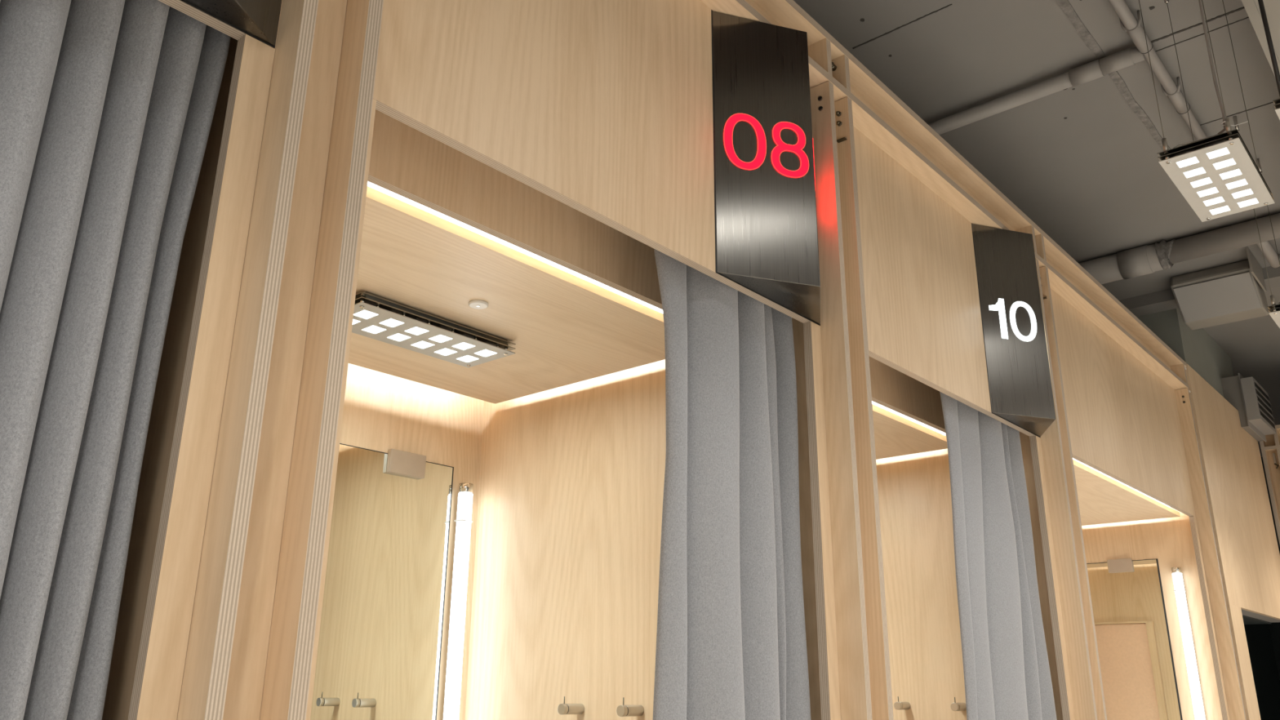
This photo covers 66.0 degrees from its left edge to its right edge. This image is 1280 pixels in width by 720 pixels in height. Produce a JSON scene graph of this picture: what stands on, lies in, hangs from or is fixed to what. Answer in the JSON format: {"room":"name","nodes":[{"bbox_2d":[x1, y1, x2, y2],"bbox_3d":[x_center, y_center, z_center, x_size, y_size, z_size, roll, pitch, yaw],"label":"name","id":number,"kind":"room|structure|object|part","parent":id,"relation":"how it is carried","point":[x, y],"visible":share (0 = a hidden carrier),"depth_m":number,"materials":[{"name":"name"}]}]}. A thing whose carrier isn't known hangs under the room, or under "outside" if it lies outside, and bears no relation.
{"room":"clothing store fitting rooms","nodes":[
{"label":"clothing store fitting rooms","id":0,"kind":"room"},
{"bbox_2d":[835,111,847,142],"bbox_3d":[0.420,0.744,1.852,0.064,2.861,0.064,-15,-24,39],"label":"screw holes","id":1,"kind":"object","parent":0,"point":[837,113],"visible":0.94,"depth_m":2.29,"materials":[{"name":"metal"}]},
{"bbox_2d":[793,0,1279,457],"bbox_3d":[1.783,-0.977,3.104,5.500,0.100,12.700,-15,-24,39],"label":"ceiling","id":2,"kind":"structure","parent":0,"point":[1093,180],"depth_m":3.31,"materials":[{"name":"grey paint"}]},
{"bbox_2d":[852,4,951,48],"bbox_3d":[0.775,-0.991,2.932,0.320,0.004,0.006,-15,-24,39],"label":"trim","id":3,"kind":"structure","parent":2,"relation":"attached to","point":[931,13],"depth_m":2.93,"materials":[{"name":"grey metal"}]},
{"bbox_2d":[860,0,1155,119],"bbox_3d":[1.467,-0.922,3.121,2.251,0.003,0.544,10,-21,-26],"label":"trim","id":4,"kind":"structure","parent":2,"relation":"attached to","point":[1150,7],"depth_m":2.90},
{"bbox_2d":[928,46,1145,134],"bbox_3d":[0.646,-0.698,3.705,2.320,0.055,0.055,-15,-24,39],"label":"ceiling pipe","id":5,"kind":"object","parent":2,"relation":"attached to","point":[1097,68],"visible":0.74,"depth_m":3.15,"materials":[{"name":"grey metal"}]},
{"bbox_2d":[1055,0,1170,151],"bbox_3d":[1.368,-0.965,2.992,0.031,0.006,2.800,-15,-24,39],"label":"trim","id":6,"kind":"structure","parent":2,"relation":"attached to","point":[1089,41],"depth_m":3.14,"materials":[{"name":"paint"}]},
{"bbox_2d":[1108,0,1248,212],"bbox_3d":[1.415,-0.983,2.850,0.056,0.055,3.050,-15,-24,39],"label":"ceiling pipe","id":7,"kind":"object","parent":2,"relation":"attached to","point":[1129,24],"visible":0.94,"depth_m":3.02,"materials":[{"name":"grey metal"}]},
{"bbox_2d":[1078,213,1279,284],"bbox_3d":[2.347,-0.476,4.262,4.100,0.136,0.138,-15,-24,39],"label":"ceiling pipe","id":8,"kind":"object","parent":2,"relation":"attached to","point":[1145,260],"visible":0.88,"depth_m":4.24,"materials":[{"name":"metal"}]},
{"bbox_2d":[1151,6,1244,43],"bbox_3d":[1.646,-0.990,2.910,0.260,0.004,0.010,-15,-24,39],"label":"trim","id":9,"kind":"structure","parent":2,"relation":"attached to","point":[1243,7],"depth_m":2.91,"materials":[{"name":"grey metal"}]},
{"bbox_2d":[1155,17,1248,51],"bbox_3d":[1.684,-0.976,2.951,0.260,0.004,0.004,-15,-24,39],"label":"trim","id":10,"kind":"structure","parent":2,"relation":"attached to","point":[1246,17],"depth_m":2.95,"materials":[{"name":"grey metal"}]},
{"bbox_2d":[1138,0,1275,222],"bbox_3d":[1.388,-0.762,2.456,0.178,0.723,0.400,-15,-24,39],"label":"pendant lamp","id":11,"kind":"object","parent":2,"relation":"hanging from","point":[1217,175],"visible":1,"depth_m":2.30,"materials":[{"name":"plastic"}]},
{"bbox_3d":[1.379,-0.441,2.355,0.162,0.002,0.400,-15,-24,39],"label":"spacer plate","id":12,"kind":"part","parent":11,"relation":"part of","materials":[{"name":"metal"}]},
{"bbox_3d":[1.379,-0.431,2.352,0.162,0.002,0.400,-15,-24,39],"label":"spacer plate","id":13,"kind":"part","parent":11,"relation":"part of","materials":[{"name":"metal"}]},
{"bbox_2d":[1170,246,1269,329],"bbox_3d":[2.682,-0.320,4.575,0.352,0.206,0.400,-15,-24,39],"label":"air conditioning unit","id":14,"kind":"object","parent":2,"relation":"attached to","point":[1232,292],"visible":1,"depth_m":4.55,"materials":[{"name":"grey paint"}]},
{"bbox_2d":[1200,102,1273,125],"bbox_3d":[2.045,-0.843,3.344,0.300,0.004,0.005,-15,-24,39],"label":"trim","id":15,"kind":"structure","parent":2,"relation":"attached to","point":[1271,102],"depth_m":3.35,"materials":[{"name":"grey metal"}]},
{"bbox_2d":[1232,115,1279,328],"bbox_3d":[2.209,-0.459,3.348,0.178,0.723,0.400,-15,-24,39],"label":"pendant light","id":16,"kind":"object","parent":2,"relation":"hanging from","point":[1274,309],"visible":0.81,"depth_m":3.19,"materials":[{"name":"white metal"}]},
{"bbox_3d":[2.200,-0.138,3.247,0.162,0.002,0.400,-15,-24,39],"label":"spacer plate","id":17,"kind":"part","parent":16,"relation":"part of","materials":[{"name":"silver metal"}]},
{"bbox_3d":[2.200,-0.128,3.244,0.162,0.002,0.400,-15,-24,39],"label":"spacer plate","id":18,"kind":"part","parent":16,"relation":"part of","materials":[{"name":"silver metal"}]},
{"bbox_2d":[1241,0,1279,76],"bbox_3d":[2.730,-0.743,3.273,0.778,0.222,7.100,-15,-24,39],"label":"duct","id":19,"kind":"object","parent":2,"relation":"attached to","point":[1272,7],"visible":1,"depth_m":2.56,"materials":[{"name":"grey metal"}]},
{"bbox_2d":[1257,0,1279,119],"bbox_3d":[1.515,-0.714,2.217,0.162,0.483,0.400,-15,-24,39],"label":"lamp","id":20,"kind":"object","parent":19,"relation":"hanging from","point":[1277,102],"visible":1,"depth_m":2.09,"materials":[{"name":"metal"}]},
{"bbox_3d":[1.513,-0.508,2.149,0.162,0.002,0.400,-15,-24,39],"label":"spacer plate","id":21,"kind":"part","parent":20,"relation":"part of","materials":[{"name":"metal"}]},
{"bbox_3d":[1.513,-0.498,2.146,0.162,0.002,0.400,-15,-24,39],"label":"spacer plate","id":22,"kind":"part","parent":20,"relation":"part of","materials":[{"name":"metal"}]},
{"bbox_2d":[1256,240,1279,267],"bbox_3d":[2.715,-0.494,4.272,0.044,0.077,0.506,-15,-24,39],"label":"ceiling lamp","id":23,"kind":"object","parent":2,"relation":"attached to","point":[1268,251],"visible":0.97,"depth_m":4.27,"materials":[{"name":"grey metal"}]},
{"bbox_2d":[1137,307,1233,396],"bbox_3d":[2.565,0.172,5.720,1.345,0.420,1.220,-15,-24,39],"label":"wall","id":24,"kind":"structure","parent":0,"point":[1196,348],"depth_m":5.02,"materials":[{"name":"grey paint"}]},
{"bbox_2d":[1119,266,1279,316],"bbox_3d":[3.083,-0.422,4.493,5.500,0.057,0.140,-15,-24,39],"label":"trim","id":25,"kind":"structure","parent":24,"relation":"attached to","point":[1162,300],"depth_m":4.87,"materials":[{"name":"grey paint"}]},
{"bbox_2d":[1220,373,1275,441],"bbox_3d":[3.393,0.269,5.482,0.161,0.300,0.465,-15,-24,39],"label":"air vent","id":26,"kind":"object","parent":24,"relation":"attached to","point":[1246,395],"visible":0.99,"depth_m":5.35,"materials":[{"name":"grey metal"}]},
{"bbox_2d":[1244,623,1279,719],"bbox_3d":[3.604,2.175,6.222,0.080,2.950,4.325,-15,-24,39],"label":"wall","id":27,"kind":"structure","parent":0,"point":[1259,639],"depth_m":7.44,"materials":[{"name":"black"}]},
{"bbox_2d":[1261,457,1279,681],"bbox_3d":[5.971,2.247,7.119,5.500,3.420,0.100,-15,-24,39],"label":"wall","id":28,"kind":"structure","parent":0,"point":[1274,628],"depth_m":7.89,"materials":[{"name":"black"}]},
{"bbox_3d":[1.753,2.340,2.003,5.500,0.050,12.700,-15,-24,39],"label":"floor","id":29,"kind":"structure","parent":0,"visible":0},
{"bbox_2d":[102,0,318,719],"bbox_3d":[-1.225,0.395,0.847,1.166,2.863,1.188,-15,-24,39],"label":"booth","id":30,"kind":"object","parent":29,"relation":"on","point":[174,639],"visible":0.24,"depth_m":1.06,"materials":[{"name":"brown wood"}]},
{"bbox_2d":[0,0,231,719],"bbox_3d":[-0.860,0.438,0.535,0.086,2.530,1.045,-15,-24,39],"label":"curtain","id":31,"kind":"object","parent":30,"relation":"hanging from","point":[108,107],"visible":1,"depth_m":1.00,"materials":[{"name":"grey fabric"}]},
{"bbox_2d":[180,0,281,48],"bbox_3d":[-0.519,-0.709,1.119,0.110,0.582,0.368,-15,-24,39],"label":"number sign","id":32,"kind":"object","parent":30,"relation":"attached to","point":[259,20],"visible":1,"depth_m":1.15,"materials":[{"name":"metal"}]},
{"bbox_2d":[222,0,346,719],"bbox_3d":[-0.404,0.439,0.956,0.064,2.861,0.067,-15,-24,39],"label":"board","id":33,"kind":"object","parent":29,"relation":"on","point":[245,686],"visible":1,"depth_m":1.11,"materials":[{"name":"brown wood"}]},
{"bbox_2d":[259,0,872,719],"bbox_3d":[-0.401,0.700,1.744,1.166,2.863,1.189,-15,-24,39],"label":"booth","id":34,"kind":"object","parent":29,"relation":"on","point":[531,160],"visible":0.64,"depth_m":1.90,"materials":[{"name":"brown wood"}]},
{"bbox_3d":[-0.784,0.559,1.326,1.166,2.861,0.020,-15,-24,39],"label":"panel","id":35,"kind":"part","parent":34,"relation":"part of","materials":[{"name":"brown wood"}]},
{"bbox_2d":[310,443,453,719],"bbox_3d":[-0.719,1.036,2.137,0.020,1.766,0.660,-15,-24,39],"label":"wall mirror","id":36,"kind":"object","parent":34,"relation":"attached to","point":[380,646],"visible":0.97,"depth_m":2.41,"materials":[{"name":"clear mirror"}]},
{"bbox_3d":[-0.834,0.930,2.064,0.019,2.620,1.150,-15,-24,39],"label":"panel","id":37,"kind":"part","parent":34,"relation":"part of","materials":[{"name":"brown wood"}]},
{"bbox_2d":[351,291,515,367],"bbox_3d":[-0.470,-0.059,2.110,0.162,0.033,0.400,-15,-24,39],"label":"ceiling lamp","id":38,"kind":"object","parent":34,"relation":"attached to","point":[375,317],"visible":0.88,"depth_m":2.09,"materials":[{"name":"plastic"}]},
{"bbox_2d":[443,482,473,719],"bbox_3d":[-0.474,1.109,2.386,0.047,1.636,0.047,-15,-24,39],"label":"lamp","id":39,"kind":"object","parent":34,"relation":"attached to","point":[462,543],"visible":1,"depth_m":2.53,"materials":[{"name":"plastic"}]},
{"bbox_2d":[468,299,488,309],"bbox_3d":[-0.326,-0.111,1.991,0.039,0.007,0.039,-15,-24,39],"label":"disc","id":40,"kind":"object","parent":34,"relation":"attached to","point":[475,304],"visible":1,"depth_m":1.98,"materials":[{"name":"white plastic"}]},
{"bbox_3d":[-0.468,-0.098,2.077,0.762,0.019,1.090,-15,-24,39],"label":"ceiling panel","id":41,"kind":"part","parent":34,"relation":"part of","materials":[{"name":"brown wood"}]},
{"bbox_3d":[-0.148,-0.328,1.862,0.019,0.308,1.149,-15,-24,39],"label":"panel","id":42,"kind":"part","parent":34,"relation":"part of","materials":[{"name":"brown wood"}]},
{"bbox_2d":[557,696,584,714],"bbox_3d":[-0.157,0.788,2.251,0.024,0.039,0.064,-15,-24,39],"label":"coat hook","id":43,"kind":"object","parent":34,"relation":"attached to","point":[562,708],"visible":1,"depth_m":2.24,"materials":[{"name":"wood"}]},
{"bbox_3d":[-0.153,0.797,2.253,0.024,0.024,0.050,-15,-24,39],"label":"post","id":44,"kind":"part","parent":43,"relation":"part of","materials":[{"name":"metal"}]},
{"bbox_2d":[616,697,644,716],"bbox_3d":[-0.021,0.752,2.138,0.024,0.039,0.064,-15,-24,39],"label":"coat hook","id":45,"kind":"object","parent":34,"relation":"attached to","point":[637,710],"visible":1,"depth_m":2.12,"materials":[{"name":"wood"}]},
{"bbox_3d":[-0.017,0.761,2.140,0.024,0.024,0.050,-15,-24,39],"label":"post","id":46,"kind":"part","parent":45,"relation":"part of","materials":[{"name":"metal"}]},
{"bbox_3d":[-0.016,0.843,2.161,1.166,2.861,0.019,-15,-24,39],"label":"panel","id":47,"kind":"part","parent":34,"relation":"part of","materials":[{"name":"brown wood"}]},
{"bbox_2d":[653,248,810,719],"bbox_3d":[0.170,0.816,1.645,0.089,2.530,0.465,-12,-22,33],"label":"curtain","id":48,"kind":"object","parent":34,"relation":"hanging from","point":[731,639],"visible":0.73,"depth_m":1.79,"materials":[{"name":"grey fabric"}]},
{"bbox_2d":[711,9,820,325],"bbox_3d":[0.305,-0.404,2.016,0.110,0.582,0.368,-15,-24,39],"label":"number sign","id":49,"kind":"object","parent":34,"relation":"attached to","point":[766,234],"visible":1,"depth_m":1.94,"materials":[{"name":"metal"}]},
{"bbox_2d":[834,97,1097,719],"bbox_3d":[0.429,1.006,2.645,1.166,2.863,1.208,-15,-24,39],"label":"booth","id":50,"kind":"object","parent":29,"relation":"on","point":[915,329],"visible":0.14,"depth_m":2.77,"materials":[{"name":"brown wood"}]},
{"bbox_3d":[0.038,0.863,2.220,1.166,2.861,0.019,-15,-24,39],"label":"panel","id":51,"kind":"part","parent":50,"relation":"part of","materials":[{"name":"brown wood"}]},
{"bbox_2d":[893,696,910,710],"bbox_3d":[0.810,1.061,3.050,0.024,0.039,0.064,-15,-24,39],"label":"coat hook","id":52,"kind":"object","parent":50,"relation":"attached to","point":[898,705],"visible":1,"depth_m":3.03,"materials":[{"name":"wood"}]},
{"bbox_3d":[0.815,1.070,3.052,0.024,0.024,0.050,-15,-24,39],"label":"post","id":53,"kind":"part","parent":52,"relation":"part of","materials":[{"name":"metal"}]},
{"bbox_3d":[0.680,-0.021,2.763,0.019,0.308,1.169,-15,-24,39],"label":"panel","id":54,"kind":"part","parent":50,"relation":"part of","materials":[{"name":"brown wood"}]},
{"bbox_3d":[0.361,0.209,2.978,0.762,0.019,1.110,-15,-24,39],"label":"ceiling panel","id":55,"kind":"part","parent":50,"relation":"part of","materials":[{"name":"brown wood"}]},
{"bbox_2d":[950,697,966,711],"bbox_3d":[0.949,1.025,2.936,0.024,0.039,0.064,-15,-24,39],"label":"coat hook","id":56,"kind":"object","parent":50,"relation":"attached to","point":[954,706],"visible":0.98,"depth_m":2.92,"materials":[{"name":"wood"}]},
{"bbox_3d":[0.953,1.034,2.938,0.024,0.024,0.050,-15,-24,39],"label":"post","id":57,"kind":"part","parent":56,"relation":"part of","materials":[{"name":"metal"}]},
{"bbox_3d":[0.819,1.151,3.070,1.166,2.861,0.019,-15,-24,39],"label":"panel","id":58,"kind":"part","parent":50,"relation":"part of","materials":[{"name":"brown wood"}]},
{"bbox_2d":[939,391,1057,719],"bbox_3d":[0.958,1.109,2.506,0.084,2.530,0.585,-15,-24,39],"label":"curtain","id":59,"kind":"object","parent":50,"relation":"hanging from","point":[1006,672],"visible":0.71,"depth_m":2.65,"materials":[{"name":"grey fabric"}]},
{"bbox_2d":[971,223,1055,437],"bbox_3d":[1.141,-0.096,2.924,0.110,0.582,0.368,-15,-24,39],"label":"number sign","id":60,"kind":"object","parent":50,"relation":"attached to","point":[1017,363],"visible":1,"depth_m":2.85,"materials":[{"name":"metal"}]},
{"bbox_2d":[1039,266,1246,719],"bbox_3d":[1.458,1.387,3.765,1.166,2.863,1.798,-15,-24,39],"label":"booth","id":61,"kind":"object","parent":29,"relation":"on","point":[1137,491],"visible":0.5,"depth_m":4.08,"materials":[{"name":"brown wood"}]},
{"bbox_2d":[700,0,1190,392],"bbox_3d":[0.567,-0.574,2.627,0.300,0.140,5.658,-15,-24,39],"label":"beam","id":62,"kind":"structure","parent":61,"relation":"on","point":[878,113],"depth_m":2.74,"materials":[{"name":"brown wood"}]},
{"bbox_3d":[0.874,1.172,3.129,1.166,2.861,0.019,-15,-24,39],"label":"panel","id":63,"kind":"part","parent":61,"relation":"part of","materials":[{"name":"brown wood"}]},
{"bbox_3d":[1.463,0.570,4.038,0.953,0.019,1.700,-15,-24,39],"label":"ceiling panel","id":64,"kind":"part","parent":61,"relation":"part of","materials":[{"name":"brown wood"}]},
{"bbox_2d":[1086,558,1182,719],"bbox_3d":[2.040,1.781,4.314,0.666,1.771,0.020,-15,-24,39],"label":"wall mirror","id":65,"kind":"object","parent":61,"relation":"attached to","point":[1136,662],"visible":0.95,"depth_m":4.37,"materials":[{"name":"clear mirror"}]},
{"bbox_3d":[2.042,1.604,4.400,1.166,2.861,0.019,-15,-24,39],"label":"panel","id":66,"kind":"part","parent":61,"relation":"part of","materials":[{"name":"brown wood"}]},
{"bbox_2d":[1171,567,1205,719],"bbox_3d":[2.337,1.686,4.053,0.047,1.640,0.047,-15,-24,39],"label":"lamp","id":67,"kind":"object","parent":61,"relation":"attached to","point":[1191,664],"visible":1,"depth_m":4.20,"materials":[{"name":"plastic"}]},
{"bbox_2d":[1185,364,1279,719],"bbox_3d":[2.791,1.680,4.825,0.600,2.997,1.488,-15,-24,39],"label":"end panel","id":68,"kind":"object","parent":29,"relation":"on","point":[1248,553],"visible":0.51,"depth_m":4.74,"materials":[{"name":"brown wood"}]},
{"bbox_2d":[1259,424,1279,545],"bbox_3d":[4.331,1.794,5.127,1.300,2.997,0.920,-15,-24,39],"label":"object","id":69,"kind":"object","parent":29,"relation":"on","point":[1270,449],"visible":0.85,"depth_m":5.60,"materials":[{"name":"brown wood"}]},
{"bbox_3d":[4.067,0.388,5.259,1.300,0.019,0.080,-15,-24,39],"label":"rail","id":70,"kind":"part","parent":69,"relation":"part of","materials":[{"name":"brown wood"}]},
{"bbox_3d":[4.179,0.321,5.417,1.300,0.020,0.420,-15,-24,39],"label":"rail","id":71,"kind":"part","parent":69,"relation":"part of","materials":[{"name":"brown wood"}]},
{"bbox_3d":[3.904,1.971,5.459,0.019,2.863,0.920,-15,-24,39],"label":"panel","id":72,"kind":"part","parent":69,"relation":"part of","materials":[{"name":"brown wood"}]}
]}

